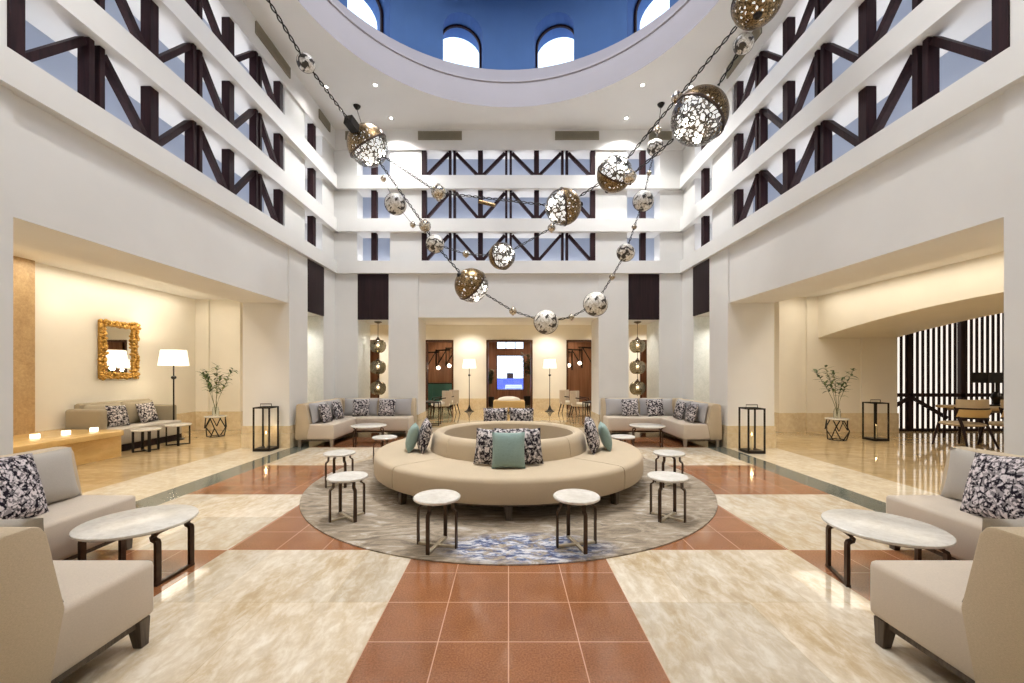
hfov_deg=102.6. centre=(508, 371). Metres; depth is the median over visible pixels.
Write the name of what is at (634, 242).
window
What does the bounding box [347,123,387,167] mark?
globe
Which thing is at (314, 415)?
cushion
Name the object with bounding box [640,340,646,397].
door
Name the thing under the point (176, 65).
window
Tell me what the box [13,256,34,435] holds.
wall panel
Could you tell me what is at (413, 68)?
trim
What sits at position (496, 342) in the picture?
window
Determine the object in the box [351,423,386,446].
coffee table
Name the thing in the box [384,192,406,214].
globe
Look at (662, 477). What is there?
stool
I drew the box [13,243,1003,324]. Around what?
ceiling
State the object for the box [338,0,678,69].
wall
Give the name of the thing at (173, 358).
floor lamp
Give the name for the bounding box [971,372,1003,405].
table lamp
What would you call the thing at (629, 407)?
throw pillow
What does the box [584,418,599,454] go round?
throw pillow
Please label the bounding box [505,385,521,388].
daybed
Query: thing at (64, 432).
votive candle
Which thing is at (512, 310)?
bead
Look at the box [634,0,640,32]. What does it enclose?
window
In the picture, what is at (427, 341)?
door frame
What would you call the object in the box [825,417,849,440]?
plant stand
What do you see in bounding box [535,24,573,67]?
window
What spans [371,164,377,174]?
timber post
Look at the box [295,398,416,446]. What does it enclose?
sofa
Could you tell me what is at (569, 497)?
stool
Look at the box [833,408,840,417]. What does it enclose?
glass vase
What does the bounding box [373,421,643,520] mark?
sofa
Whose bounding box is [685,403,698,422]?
throw pillow
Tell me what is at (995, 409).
dining table
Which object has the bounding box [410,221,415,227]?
bead
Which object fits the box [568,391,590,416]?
armchair
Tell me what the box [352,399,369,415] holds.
throw pillow
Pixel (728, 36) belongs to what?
cable
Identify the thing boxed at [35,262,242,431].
wall
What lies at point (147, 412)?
throw pillow
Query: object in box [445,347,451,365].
lamp
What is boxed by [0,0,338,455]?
wall
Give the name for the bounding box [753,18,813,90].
window
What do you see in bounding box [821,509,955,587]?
coffee table
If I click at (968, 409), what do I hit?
dining chair
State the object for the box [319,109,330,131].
air vent
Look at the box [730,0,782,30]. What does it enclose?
globe
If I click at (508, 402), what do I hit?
ottoman
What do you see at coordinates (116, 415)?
throw pillow
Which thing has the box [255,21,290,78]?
air vent
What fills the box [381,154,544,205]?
cable
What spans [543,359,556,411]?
floor lamp
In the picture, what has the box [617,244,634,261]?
globe
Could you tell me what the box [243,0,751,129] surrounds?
ceiling
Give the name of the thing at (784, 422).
baseboard
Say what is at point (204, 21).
window
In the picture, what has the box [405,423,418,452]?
throw pillow
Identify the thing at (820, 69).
truss
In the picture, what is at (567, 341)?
door frame
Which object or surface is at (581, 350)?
lamp
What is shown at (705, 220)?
timber post
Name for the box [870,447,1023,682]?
sofa
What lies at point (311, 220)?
timber post
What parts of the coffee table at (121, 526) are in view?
leg, leg, leg, foot rail, leg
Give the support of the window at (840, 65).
in the wall at (944, 179)
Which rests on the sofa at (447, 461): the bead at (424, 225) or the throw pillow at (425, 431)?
the throw pillow at (425, 431)
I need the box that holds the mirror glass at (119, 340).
[106,326,131,372]
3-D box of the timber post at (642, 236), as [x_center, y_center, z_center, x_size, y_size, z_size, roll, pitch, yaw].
[3.485,-3.225,10.670,0.140,0.750,0.140,0,0,0]
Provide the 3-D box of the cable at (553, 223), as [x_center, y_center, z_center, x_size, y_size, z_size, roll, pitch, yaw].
[-0.247,-2.472,7.783,2.240,0.586,0.221,0,0,14]
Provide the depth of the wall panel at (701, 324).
9.91 m
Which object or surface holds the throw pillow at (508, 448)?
on the sofa at (447, 461)
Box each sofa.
[0,447,153,682]
[65,398,181,451]
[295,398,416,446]
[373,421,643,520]
[600,398,721,446]
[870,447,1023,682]
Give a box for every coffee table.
[69,504,198,586]
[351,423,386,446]
[629,423,665,446]
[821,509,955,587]
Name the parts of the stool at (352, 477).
leg, leg, seat, leg, leg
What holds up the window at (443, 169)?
in the wall at (421, 292)
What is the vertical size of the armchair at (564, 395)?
0.883 m
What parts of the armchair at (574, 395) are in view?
backrest, seat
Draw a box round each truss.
[7,0,282,224]
[94,0,282,169]
[185,0,282,112]
[422,150,594,174]
[422,190,594,217]
[422,233,594,260]
[734,0,831,112]
[734,0,922,169]
[734,0,1009,224]
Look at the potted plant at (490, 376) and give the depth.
18.52 m
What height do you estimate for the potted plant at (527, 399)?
2.497 m
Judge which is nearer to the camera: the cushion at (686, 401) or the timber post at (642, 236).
the cushion at (686, 401)
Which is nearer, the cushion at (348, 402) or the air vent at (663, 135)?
the cushion at (348, 402)
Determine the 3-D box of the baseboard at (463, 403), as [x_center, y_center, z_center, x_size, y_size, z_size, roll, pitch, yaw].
[2.000,1.325,16.988,30.000,0.450,0.025,0,0,0]
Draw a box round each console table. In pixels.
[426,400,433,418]
[426,401,440,425]
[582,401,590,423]
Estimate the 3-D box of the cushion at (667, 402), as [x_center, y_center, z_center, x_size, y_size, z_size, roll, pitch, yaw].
[3.675,0.869,10.199,0.840,0.440,0.190,0,-11,0]
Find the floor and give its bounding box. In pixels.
[58,405,1003,682]
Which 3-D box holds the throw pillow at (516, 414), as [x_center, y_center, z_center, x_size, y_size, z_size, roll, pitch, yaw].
[0.229,0.842,7.186,0.440,0.438,0.159,0,0,11]
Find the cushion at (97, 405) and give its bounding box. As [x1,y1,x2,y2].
[83,402,120,425]
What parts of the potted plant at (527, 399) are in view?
pot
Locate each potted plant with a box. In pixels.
[488,368,497,405]
[520,352,530,404]
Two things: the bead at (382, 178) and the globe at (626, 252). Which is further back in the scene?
the bead at (382, 178)
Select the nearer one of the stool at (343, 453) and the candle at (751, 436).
the stool at (343, 453)
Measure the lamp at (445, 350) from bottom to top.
0.900 m
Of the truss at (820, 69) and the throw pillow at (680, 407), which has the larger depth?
the throw pillow at (680, 407)
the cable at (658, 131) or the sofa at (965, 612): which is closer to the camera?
the sofa at (965, 612)
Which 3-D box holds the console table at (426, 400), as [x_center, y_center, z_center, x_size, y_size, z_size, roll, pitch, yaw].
[-2.850,1.260,13.700,0.600,0.580,0.600,0,0,0]
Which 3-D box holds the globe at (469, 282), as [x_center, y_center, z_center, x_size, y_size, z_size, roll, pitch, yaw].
[-0.707,-1.648,7.798,0.641,0.642,0.640,0,0,11]
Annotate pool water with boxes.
[497,378,522,388]
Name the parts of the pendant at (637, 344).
rod, glass globe, glass globe, glass globe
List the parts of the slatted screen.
post, rail, rail, post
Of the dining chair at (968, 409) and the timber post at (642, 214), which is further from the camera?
the timber post at (642, 214)
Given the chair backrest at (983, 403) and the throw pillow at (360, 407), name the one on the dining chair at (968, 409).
the chair backrest at (983, 403)
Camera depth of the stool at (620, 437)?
6.91 m
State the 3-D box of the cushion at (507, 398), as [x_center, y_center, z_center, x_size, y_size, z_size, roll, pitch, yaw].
[0.020,1.080,15.900,0.880,0.282,0.748,0,0,0]
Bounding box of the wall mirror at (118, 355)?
[97,319,141,380]
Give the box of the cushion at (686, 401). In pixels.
[675,399,691,418]
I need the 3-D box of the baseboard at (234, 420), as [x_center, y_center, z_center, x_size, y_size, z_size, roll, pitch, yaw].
[-7.785,1.305,3.975,1.230,0.490,14.350,0,0,0]
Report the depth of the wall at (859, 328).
10.55 m
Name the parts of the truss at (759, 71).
post, post, post, post, post, post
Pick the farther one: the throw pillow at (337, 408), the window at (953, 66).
the throw pillow at (337, 408)
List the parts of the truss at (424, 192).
post, post, post, post, post, post, post, post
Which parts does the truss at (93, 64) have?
post, post, post, post, post, post, post, post, post, post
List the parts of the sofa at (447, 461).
leg, seat, backrest, seat, leg, backrest, backrest, frame, backrest, seat, leg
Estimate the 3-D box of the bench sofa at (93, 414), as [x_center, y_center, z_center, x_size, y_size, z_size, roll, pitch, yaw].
[-7.910,1.077,8.600,0.860,0.947,1.840,0,0,0]
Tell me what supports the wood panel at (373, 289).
attached to the wall at (421, 292)
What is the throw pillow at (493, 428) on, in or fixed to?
on the sofa at (447, 461)
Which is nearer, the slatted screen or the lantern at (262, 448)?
the lantern at (262, 448)
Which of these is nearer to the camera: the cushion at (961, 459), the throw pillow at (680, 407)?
the cushion at (961, 459)
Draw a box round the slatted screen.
[897,313,1003,430]
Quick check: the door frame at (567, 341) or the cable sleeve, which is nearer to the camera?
the cable sleeve
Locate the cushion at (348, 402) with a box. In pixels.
[344,398,377,415]
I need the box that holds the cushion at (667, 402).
[639,398,672,415]
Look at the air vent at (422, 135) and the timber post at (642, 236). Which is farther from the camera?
the timber post at (642, 236)
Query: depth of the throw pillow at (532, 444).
4.75 m
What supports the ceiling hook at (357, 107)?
attached to the ceiling at (349, 78)
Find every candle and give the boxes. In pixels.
[30,433,39,438]
[61,430,70,434]
[89,427,98,431]
[265,432,266,447]
[750,433,752,449]
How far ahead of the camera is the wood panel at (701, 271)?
9.47 m
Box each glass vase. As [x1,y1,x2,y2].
[212,406,218,415]
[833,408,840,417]
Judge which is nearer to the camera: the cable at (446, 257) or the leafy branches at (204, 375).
the cable at (446, 257)
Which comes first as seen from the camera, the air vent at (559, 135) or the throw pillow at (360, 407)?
the throw pillow at (360, 407)
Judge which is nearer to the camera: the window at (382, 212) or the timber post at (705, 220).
the timber post at (705, 220)
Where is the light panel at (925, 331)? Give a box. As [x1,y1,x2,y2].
[897,313,1001,427]
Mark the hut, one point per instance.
(509, 375)
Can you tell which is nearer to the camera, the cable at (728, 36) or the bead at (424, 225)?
the cable at (728, 36)
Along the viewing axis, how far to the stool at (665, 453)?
5.48 m
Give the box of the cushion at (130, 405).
[121,400,151,423]
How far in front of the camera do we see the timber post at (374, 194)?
10.60 m
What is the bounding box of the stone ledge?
[13,429,123,465]
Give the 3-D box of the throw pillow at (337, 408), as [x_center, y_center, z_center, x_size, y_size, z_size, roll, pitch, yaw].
[-3.918,0.874,9.412,0.190,0.428,0.443,0,0,0]
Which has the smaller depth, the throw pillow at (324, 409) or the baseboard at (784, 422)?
the throw pillow at (324, 409)
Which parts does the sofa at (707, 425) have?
frame, seat, backrest, leg, seat, frame, backrest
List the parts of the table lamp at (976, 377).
lamp shade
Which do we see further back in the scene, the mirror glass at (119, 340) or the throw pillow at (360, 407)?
the throw pillow at (360, 407)
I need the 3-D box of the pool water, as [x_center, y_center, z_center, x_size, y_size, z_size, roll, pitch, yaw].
[0.000,1.650,71.000,120.000,0.100,68.000,0,0,0]
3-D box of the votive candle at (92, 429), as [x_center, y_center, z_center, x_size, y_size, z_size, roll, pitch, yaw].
[-7.390,1.024,7.310,0.084,0.078,0.084,0,0,0]
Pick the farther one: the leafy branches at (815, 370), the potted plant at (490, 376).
the potted plant at (490, 376)
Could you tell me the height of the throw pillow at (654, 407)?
0.424 m
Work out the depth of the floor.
2.95 m
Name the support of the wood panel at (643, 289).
attached to the wall at (421, 292)
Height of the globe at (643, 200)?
0.417 m
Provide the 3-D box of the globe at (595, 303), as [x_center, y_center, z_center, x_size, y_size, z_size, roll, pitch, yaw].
[1.613,-1.260,7.600,0.444,0.460,0.444,0,0,39]
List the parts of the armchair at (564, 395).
backrest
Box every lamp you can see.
[157,350,188,440]
[428,351,439,369]
[435,349,450,367]
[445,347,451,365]
[462,359,475,411]
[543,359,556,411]
[568,349,582,367]
[568,351,572,369]
[578,347,590,364]
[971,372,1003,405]
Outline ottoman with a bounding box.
[493,396,524,412]
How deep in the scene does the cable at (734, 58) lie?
5.99 m
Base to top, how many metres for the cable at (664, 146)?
0.582 m
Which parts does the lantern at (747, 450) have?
post, post, frame, post, post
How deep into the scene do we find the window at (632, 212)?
11.04 m
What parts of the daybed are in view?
mattress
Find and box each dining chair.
[932,399,999,448]
[977,400,1003,444]
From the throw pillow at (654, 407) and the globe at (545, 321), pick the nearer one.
the globe at (545, 321)
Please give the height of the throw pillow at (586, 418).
0.473 m
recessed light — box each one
[371,82,378,87]
[639,82,646,87]
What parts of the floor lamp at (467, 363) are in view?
lamp shade, stem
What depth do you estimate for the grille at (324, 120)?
9.91 m
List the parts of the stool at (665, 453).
leg, leg, seat, leg, leg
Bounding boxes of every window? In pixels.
[25,20,263,212]
[105,0,263,152]
[203,18,263,90]
[363,159,389,174]
[363,197,389,217]
[363,238,389,260]
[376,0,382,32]
[427,159,589,174]
[427,197,589,217]
[427,238,589,260]
[443,24,481,67]
[496,342,523,389]
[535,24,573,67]
[627,159,653,174]
[627,197,653,217]
[627,238,653,260]
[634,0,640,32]
[753,0,911,152]
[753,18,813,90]
[753,20,991,212]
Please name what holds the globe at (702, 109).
hanging from the cable at (734, 58)
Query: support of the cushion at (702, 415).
on the sofa at (707, 425)
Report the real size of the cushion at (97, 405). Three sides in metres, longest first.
0.760 x 0.480 x 0.200 m
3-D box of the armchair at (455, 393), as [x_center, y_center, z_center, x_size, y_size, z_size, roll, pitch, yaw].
[-2.193,1.112,15.203,0.702,0.883,0.756,0,0,-20]
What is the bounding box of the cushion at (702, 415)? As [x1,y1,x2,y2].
[691,401,707,423]
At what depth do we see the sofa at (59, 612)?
2.00 m
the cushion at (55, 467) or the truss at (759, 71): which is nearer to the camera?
the cushion at (55, 467)
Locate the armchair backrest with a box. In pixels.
[962,518,1023,601]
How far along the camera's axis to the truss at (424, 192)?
10.60 m
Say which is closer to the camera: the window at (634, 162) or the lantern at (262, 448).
the lantern at (262, 448)
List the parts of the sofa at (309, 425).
backrest, frame, seat, leg, backrest, seat, frame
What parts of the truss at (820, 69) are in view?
post, post, post, post, post, post, post, post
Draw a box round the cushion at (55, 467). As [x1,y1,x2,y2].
[33,447,80,504]
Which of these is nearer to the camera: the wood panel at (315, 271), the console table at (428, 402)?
the wood panel at (315, 271)
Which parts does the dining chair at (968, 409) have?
leg, leg, leg, seat, frame, panel, leg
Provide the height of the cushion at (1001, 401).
0.176 m
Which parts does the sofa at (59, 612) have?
backrest, backrest, seat, frame, frame, seat, leg, leg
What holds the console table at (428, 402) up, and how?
on the floor
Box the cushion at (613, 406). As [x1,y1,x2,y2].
[605,398,637,415]
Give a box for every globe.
[296,52,315,73]
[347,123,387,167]
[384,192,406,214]
[426,234,443,253]
[454,268,487,301]
[489,242,514,269]
[534,310,557,333]
[545,187,582,225]
[583,292,607,315]
[597,154,631,192]
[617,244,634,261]
[632,190,653,211]
[647,138,663,155]
[670,84,729,146]
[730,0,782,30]
[733,32,754,55]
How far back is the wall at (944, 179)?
5.41 m
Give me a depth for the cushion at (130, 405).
8.79 m
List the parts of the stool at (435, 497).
leg, leg, seat, leg, leg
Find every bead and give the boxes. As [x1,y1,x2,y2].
[380,175,385,181]
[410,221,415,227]
[419,219,430,232]
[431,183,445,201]
[463,250,468,257]
[509,306,516,315]
[548,223,554,232]
[609,273,614,280]
[622,168,636,185]
[654,126,661,133]
[671,90,682,104]
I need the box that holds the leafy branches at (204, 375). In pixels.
[200,364,237,406]
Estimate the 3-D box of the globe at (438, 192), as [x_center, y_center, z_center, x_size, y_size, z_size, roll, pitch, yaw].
[-1.400,-3.590,8.200,0.300,0.342,0.300,0,0,0]
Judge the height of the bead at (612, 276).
0.130 m
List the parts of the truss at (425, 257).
post, post, post, post, post, post, post, post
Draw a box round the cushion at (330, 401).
[325,399,340,418]
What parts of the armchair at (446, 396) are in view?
seat, backrest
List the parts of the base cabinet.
door, door, door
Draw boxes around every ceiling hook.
[353,104,360,121]
[657,102,664,125]
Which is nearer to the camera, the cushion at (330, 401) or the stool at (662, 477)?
the stool at (662, 477)
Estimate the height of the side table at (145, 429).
0.440 m
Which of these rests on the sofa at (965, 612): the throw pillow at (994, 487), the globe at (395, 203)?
the throw pillow at (994, 487)
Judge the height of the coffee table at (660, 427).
0.420 m
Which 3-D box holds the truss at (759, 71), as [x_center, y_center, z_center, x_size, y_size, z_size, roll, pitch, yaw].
[4.565,-5.385,5.945,0.130,0.690,4.495,0,0,0]
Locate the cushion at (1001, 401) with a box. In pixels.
[1000,400,1003,407]
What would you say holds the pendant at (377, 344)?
hanging from the wall at (421, 292)
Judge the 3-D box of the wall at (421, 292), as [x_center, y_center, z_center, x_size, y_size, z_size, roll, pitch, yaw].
[0.000,-2.350,11.005,9.060,7.800,1.030,0,0,0]
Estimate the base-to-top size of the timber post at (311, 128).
0.690 m
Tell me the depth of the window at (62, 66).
5.04 m
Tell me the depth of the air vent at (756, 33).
7.92 m
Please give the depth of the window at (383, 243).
11.04 m
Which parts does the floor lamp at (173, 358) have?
lamp shade, stem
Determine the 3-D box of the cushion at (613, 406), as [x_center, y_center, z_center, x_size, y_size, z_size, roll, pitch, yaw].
[2.825,0.869,10.199,0.840,0.440,0.190,0,-11,0]
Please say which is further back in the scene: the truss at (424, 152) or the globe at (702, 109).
the truss at (424, 152)
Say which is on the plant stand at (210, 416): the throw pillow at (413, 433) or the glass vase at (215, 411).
the glass vase at (215, 411)
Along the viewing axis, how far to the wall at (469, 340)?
17.00 m
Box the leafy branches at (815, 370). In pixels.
[813,365,858,408]
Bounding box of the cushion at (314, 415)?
[309,401,325,423]
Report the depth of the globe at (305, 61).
6.92 m
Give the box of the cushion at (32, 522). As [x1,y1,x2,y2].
[0,518,63,601]
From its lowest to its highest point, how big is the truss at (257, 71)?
0.690 m
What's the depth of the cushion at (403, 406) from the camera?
10.14 m
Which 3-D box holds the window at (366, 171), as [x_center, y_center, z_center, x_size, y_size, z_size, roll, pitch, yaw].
[-3.495,-5.385,11.045,0.890,0.710,0.010,0,0,0]
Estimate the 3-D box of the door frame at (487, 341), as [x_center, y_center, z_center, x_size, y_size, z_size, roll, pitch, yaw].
[0.040,0.110,17.145,1.920,2.880,0.350,0,0,0]
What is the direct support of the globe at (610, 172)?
hanging from the cable at (664, 146)
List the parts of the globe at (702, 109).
bulb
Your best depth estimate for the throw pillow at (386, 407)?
9.98 m
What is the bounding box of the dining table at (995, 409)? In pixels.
[935,405,1003,442]
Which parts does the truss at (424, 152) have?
post, post, post, post, post, post, post, post, post, post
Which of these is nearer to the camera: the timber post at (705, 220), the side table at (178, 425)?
the side table at (178, 425)
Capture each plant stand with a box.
[204,415,226,437]
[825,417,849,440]
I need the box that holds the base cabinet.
[428,383,451,405]
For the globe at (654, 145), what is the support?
hanging from the cable at (658, 131)
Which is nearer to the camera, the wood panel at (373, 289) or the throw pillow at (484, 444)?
the throw pillow at (484, 444)
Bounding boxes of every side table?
[129,427,161,452]
[164,423,191,445]
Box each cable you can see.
[266,0,359,132]
[377,160,459,271]
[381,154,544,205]
[442,223,554,255]
[485,131,658,319]
[579,138,673,196]
[627,26,737,157]
[717,54,737,85]
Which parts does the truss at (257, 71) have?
post, post, post, post, post, post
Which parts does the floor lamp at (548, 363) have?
stem, lamp shade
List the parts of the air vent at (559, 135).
plate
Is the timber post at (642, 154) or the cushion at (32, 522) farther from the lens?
the timber post at (642, 154)
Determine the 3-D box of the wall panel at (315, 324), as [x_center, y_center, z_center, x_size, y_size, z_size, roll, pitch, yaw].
[-4.945,-0.125,6.030,0.930,2.430,7.780,0,0,0]
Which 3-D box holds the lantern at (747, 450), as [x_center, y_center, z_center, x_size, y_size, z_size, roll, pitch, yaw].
[4.705,1.088,7.930,0.330,0.924,0.330,0,0,0]
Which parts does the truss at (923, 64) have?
post, post, post, post, post, post, post, post, post, post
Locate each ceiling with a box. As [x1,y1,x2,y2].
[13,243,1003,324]
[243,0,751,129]
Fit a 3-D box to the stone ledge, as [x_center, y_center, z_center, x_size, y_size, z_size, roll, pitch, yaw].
[-7.710,1.308,5.835,1.320,0.485,3.570,0,0,0]
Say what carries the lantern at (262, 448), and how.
on the floor
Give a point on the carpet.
(485, 537)
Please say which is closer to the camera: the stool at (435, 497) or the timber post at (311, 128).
the stool at (435, 497)
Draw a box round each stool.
[323,449,355,487]
[326,471,367,522]
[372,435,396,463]
[413,489,459,554]
[553,489,599,554]
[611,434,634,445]
[647,471,688,522]
[653,449,684,487]
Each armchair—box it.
[431,391,452,417]
[439,390,459,413]
[558,390,579,414]
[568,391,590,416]
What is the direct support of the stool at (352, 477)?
on the carpet
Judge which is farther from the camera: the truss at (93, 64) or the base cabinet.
the base cabinet
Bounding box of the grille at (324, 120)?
[320,111,329,129]
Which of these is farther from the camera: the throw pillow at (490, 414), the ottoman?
the ottoman
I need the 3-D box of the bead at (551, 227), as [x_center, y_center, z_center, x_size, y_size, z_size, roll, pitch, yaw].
[0.797,-2.669,7.600,0.148,0.169,0.148,0,0,0]
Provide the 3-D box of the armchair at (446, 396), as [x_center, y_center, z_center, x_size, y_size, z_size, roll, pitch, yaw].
[-2.343,1.112,14.352,0.702,0.883,0.756,0,0,-18]
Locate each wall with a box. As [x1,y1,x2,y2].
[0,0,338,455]
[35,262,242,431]
[334,130,682,414]
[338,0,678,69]
[370,325,646,404]
[679,0,1023,455]
[774,251,1003,412]
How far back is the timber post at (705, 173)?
9.45 m
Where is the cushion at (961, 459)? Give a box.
[940,447,976,500]
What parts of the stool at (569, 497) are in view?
leg, leg, seat, leg, leg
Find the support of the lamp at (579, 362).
attached to the wall at (469, 340)
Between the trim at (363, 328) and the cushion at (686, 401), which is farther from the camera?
the trim at (363, 328)
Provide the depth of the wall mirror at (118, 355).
8.77 m
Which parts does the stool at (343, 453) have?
leg, leg, seat, leg, leg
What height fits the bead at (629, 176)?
0.278 m
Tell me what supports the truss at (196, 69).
attached to the wall at (78, 182)
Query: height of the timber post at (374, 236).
0.750 m
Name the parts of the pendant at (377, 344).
glass globe, glass globe, glass globe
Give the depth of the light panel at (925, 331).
11.40 m
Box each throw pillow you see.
[0,453,48,518]
[105,405,129,426]
[135,402,158,422]
[318,403,331,422]
[332,401,343,418]
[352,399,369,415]
[378,399,395,415]
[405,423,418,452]
[417,418,431,453]
[473,428,510,463]
[483,408,507,420]
[492,432,524,468]
[493,428,528,429]
[506,428,543,463]
[509,408,533,420]
[584,417,594,424]
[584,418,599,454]
[598,421,611,451]
[621,399,638,415]
[646,399,664,415]
[673,400,685,419]
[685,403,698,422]
[960,452,1023,518]
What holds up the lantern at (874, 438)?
on the floor
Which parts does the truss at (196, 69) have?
post, post, post, post, post, post, post, post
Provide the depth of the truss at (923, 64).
5.05 m
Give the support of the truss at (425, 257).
attached to the wall at (421, 292)
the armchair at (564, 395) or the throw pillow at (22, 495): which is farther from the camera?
the armchair at (564, 395)
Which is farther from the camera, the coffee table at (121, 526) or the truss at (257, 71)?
the truss at (257, 71)
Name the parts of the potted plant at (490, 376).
pot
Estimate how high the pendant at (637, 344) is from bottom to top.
2.000 m
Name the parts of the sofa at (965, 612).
leg, leg, seat, frame, seat, frame, backrest, backrest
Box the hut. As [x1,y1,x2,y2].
[507,373,512,377]
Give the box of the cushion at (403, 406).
[379,398,411,415]
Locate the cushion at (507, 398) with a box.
[498,396,519,400]
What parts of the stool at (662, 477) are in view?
leg, leg, seat, leg, leg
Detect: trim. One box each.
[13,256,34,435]
[298,0,718,106]
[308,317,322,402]
[358,320,658,397]
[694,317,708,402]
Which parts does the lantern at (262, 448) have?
post, post, frame, post, post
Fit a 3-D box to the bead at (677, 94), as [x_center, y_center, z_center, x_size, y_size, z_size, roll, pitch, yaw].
[2.720,-4.411,6.600,0.193,0.220,0.193,0,0,0]
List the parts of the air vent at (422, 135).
plate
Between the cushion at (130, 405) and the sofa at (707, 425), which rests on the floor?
the sofa at (707, 425)
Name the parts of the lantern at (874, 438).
post, post, frame, post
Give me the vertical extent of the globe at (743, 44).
0.260 m
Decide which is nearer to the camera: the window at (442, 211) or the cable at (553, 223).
the cable at (553, 223)
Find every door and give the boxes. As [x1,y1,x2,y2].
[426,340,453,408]
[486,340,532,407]
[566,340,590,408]
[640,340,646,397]
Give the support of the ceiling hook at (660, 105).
attached to the ceiling at (349, 78)
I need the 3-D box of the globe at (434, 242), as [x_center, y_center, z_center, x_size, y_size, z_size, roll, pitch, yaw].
[-1.470,-2.560,8.200,0.360,0.371,0.360,0,0,25]
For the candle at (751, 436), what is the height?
0.335 m
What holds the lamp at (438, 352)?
attached to the wall at (469, 340)
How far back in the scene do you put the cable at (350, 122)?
7.76 m
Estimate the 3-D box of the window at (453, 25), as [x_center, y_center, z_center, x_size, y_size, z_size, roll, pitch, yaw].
[-1.242,-8.280,10.666,1.088,1.460,0.060,0,0,-15]
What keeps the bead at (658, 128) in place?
hanging from the ceiling hook at (660, 105)
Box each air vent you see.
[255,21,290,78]
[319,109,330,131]
[418,131,461,139]
[555,131,598,139]
[649,131,671,139]
[726,27,761,78]
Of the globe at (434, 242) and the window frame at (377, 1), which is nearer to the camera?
the globe at (434, 242)
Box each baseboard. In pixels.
[37,411,242,432]
[453,399,565,408]
[774,412,898,431]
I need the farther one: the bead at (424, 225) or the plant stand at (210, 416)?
the plant stand at (210, 416)
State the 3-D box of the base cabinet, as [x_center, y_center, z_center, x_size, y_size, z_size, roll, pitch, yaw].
[-3.100,1.020,18.600,1.760,1.060,0.440,0,0,0]
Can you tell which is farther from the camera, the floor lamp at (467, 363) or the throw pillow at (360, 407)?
the floor lamp at (467, 363)
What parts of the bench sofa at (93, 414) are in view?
armrest, backrest, seat, armrest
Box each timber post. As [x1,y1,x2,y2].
[307,123,315,149]
[307,168,315,198]
[307,216,315,246]
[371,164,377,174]
[371,190,377,217]
[371,233,377,260]
[639,150,645,174]
[639,190,645,217]
[639,233,645,260]
[701,168,709,198]
[701,216,709,246]
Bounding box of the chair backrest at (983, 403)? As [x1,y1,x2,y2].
[956,399,988,407]
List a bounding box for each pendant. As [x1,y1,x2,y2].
[370,321,385,394]
[629,321,645,395]
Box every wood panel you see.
[308,259,323,315]
[358,274,388,319]
[628,274,658,319]
[693,259,708,315]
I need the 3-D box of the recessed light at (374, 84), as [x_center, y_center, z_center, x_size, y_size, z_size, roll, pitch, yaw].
[-2.900,-6.244,8.930,0.170,0.012,0.170,0,0,0]
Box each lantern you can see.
[253,404,278,451]
[738,404,765,453]
[862,399,888,440]
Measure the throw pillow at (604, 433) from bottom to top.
0.379 m
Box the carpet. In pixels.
[299,458,717,565]
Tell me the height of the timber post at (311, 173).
0.770 m
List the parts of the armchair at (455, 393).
backrest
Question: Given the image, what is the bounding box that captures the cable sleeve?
[478,200,495,206]
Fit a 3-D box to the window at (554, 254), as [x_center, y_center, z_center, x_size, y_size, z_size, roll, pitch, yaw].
[0.000,-3.225,11.045,4.540,0.770,0.010,0,0,0]
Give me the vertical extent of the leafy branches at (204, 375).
1.256 m
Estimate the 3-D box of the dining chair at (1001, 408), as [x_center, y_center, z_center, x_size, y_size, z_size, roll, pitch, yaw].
[10.320,1.057,8.408,0.740,0.994,0.756,0,0,2]
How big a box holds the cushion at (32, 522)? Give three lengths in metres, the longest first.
0.840 x 0.440 x 0.190 m
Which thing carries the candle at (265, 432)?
on the lantern at (262, 448)
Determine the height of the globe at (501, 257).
0.518 m
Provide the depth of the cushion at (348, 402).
10.15 m
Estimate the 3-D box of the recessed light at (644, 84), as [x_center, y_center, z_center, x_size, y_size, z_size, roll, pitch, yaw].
[2.920,-6.244,8.930,0.170,0.012,0.170,0,0,0]
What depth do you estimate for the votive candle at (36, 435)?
6.52 m
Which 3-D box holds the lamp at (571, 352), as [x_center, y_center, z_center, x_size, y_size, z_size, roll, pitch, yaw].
[2.637,-0.540,19.171,1.025,0.900,0.167,0,0,-40]
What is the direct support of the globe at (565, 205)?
hanging from the cable at (424, 183)
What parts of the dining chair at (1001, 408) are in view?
leg, seat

